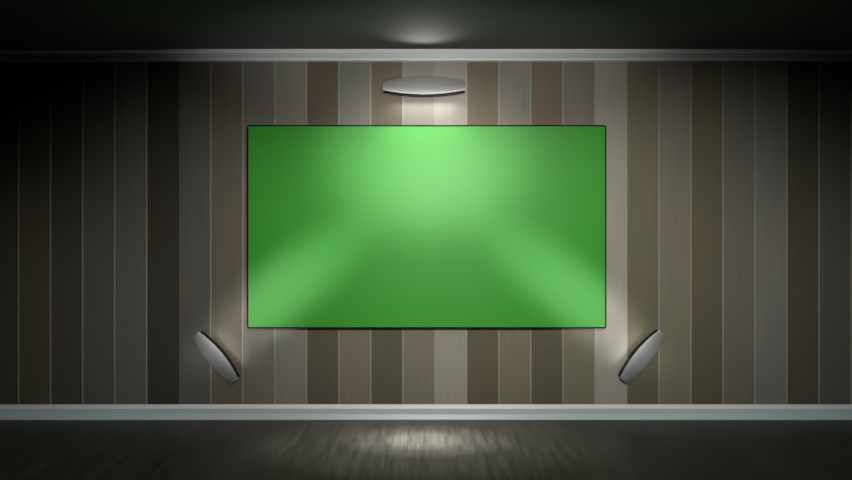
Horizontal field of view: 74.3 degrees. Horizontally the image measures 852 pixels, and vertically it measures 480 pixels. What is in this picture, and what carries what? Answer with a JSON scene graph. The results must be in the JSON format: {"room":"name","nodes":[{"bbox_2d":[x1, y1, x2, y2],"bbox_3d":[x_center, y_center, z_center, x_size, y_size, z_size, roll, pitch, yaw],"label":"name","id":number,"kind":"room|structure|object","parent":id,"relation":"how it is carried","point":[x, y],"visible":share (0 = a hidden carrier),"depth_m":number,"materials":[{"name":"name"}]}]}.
{"room":"gallery room","nodes":[
{"label":"gallery room","id":0,"kind":"room"},
{"bbox_2d":[0,62,849,403],"bbox_3d":[0.000,-0.041,4.600,8.900,2.940,0.200,0,0,0],"label":"wall","id":1,"kind":"structure","parent":0,"point":[178,93],"depth_m":4.50,"materials":[{"name":"brown wood"}]},
{"bbox_2d":[193,331,239,383],"bbox_3d":[-1.671,0.936,4.466,0.382,0.427,0.068,0,0,0],"label":"wall lamp","id":2,"kind":"object","parent":1,"relation":"attached to","point":[211,351],"visible":1,"depth_m":4.45,"materials":[{"name":"silver metal"}]},
{"bbox_2d":[383,77,465,96],"bbox_3d":[-0.013,-1.215,4.445,0.648,0.155,0.110,0,0,0],"label":"wall lamp","id":3,"kind":"object","parent":1,"relation":"attached to","point":[412,86],"visible":1,"depth_m":4.41,"materials":[{"name":"silver metal"}]},
{"bbox_2d":[0,404,851,419],"bbox_3d":[0.000,1.371,4.482,8.600,0.114,0.036,0,0,0],"label":"baseboard","id":4,"kind":"structure","parent":1,"relation":"attached to","point":[7,411],"depth_m":4.48,"materials":[{"name":"grey paint"}]},
{"bbox_2d":[0,49,851,61],"bbox_3d":[0.000,-1.468,4.475,8.600,0.086,0.050,0,0,0],"label":"trim","id":5,"kind":"structure","parent":1,"relation":"attached to","point":[6,55],"depth_m":4.47,"materials":[{"name":"grey paint"}]},
{"bbox_2d":[247,125,605,327],"bbox_3d":[0.006,-0.105,4.476,2.847,1.611,0.043,0,0,0],"label":"board","id":6,"kind":"object","parent":1,"relation":"attached to","point":[349,226],"visible":1,"depth_m":4.46,"materials":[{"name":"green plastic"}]},
{"bbox_2d":[18,62,851,403],"bbox_3d":[0.070,-0.041,4.504,8.201,2.820,0.014,0,0,0],"label":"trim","id":7,"kind":"structure","parent":1,"relation":"attached to","point":[18,62],"depth_m":4.50,"materials":[{"name":"grey wood"}]},
{"bbox_2d":[618,330,665,383],"bbox_3d":[1.719,0.926,4.466,0.385,0.436,0.068,0,0,0],"label":"wall lamp","id":8,"kind":"object","parent":1,"relation":"attached to","point":[645,351],"visible":1,"depth_m":4.45,"materials":[{"name":"silver metal"}]},
{"bbox_2d":[0,420,851,479],"bbox_3d":[0.000,1.478,1.600,8.900,0.100,6.200,0,0,0],"label":"floor","id":9,"kind":"structure","parent":0,"point":[29,449],"depth_m":3.85,"materials":[{"name":"grey wood"}]},
{"bbox_2d":[0,0,851,48],"bbox_3d":[0.000,-1.561,1.600,8.900,0.100,6.200,0,0,0],"label":"ceiling","id":10,"kind":"structure","parent":0,"point":[24,24],"depth_m":3.94,"materials":[{"name":"grey paint"}]}
]}

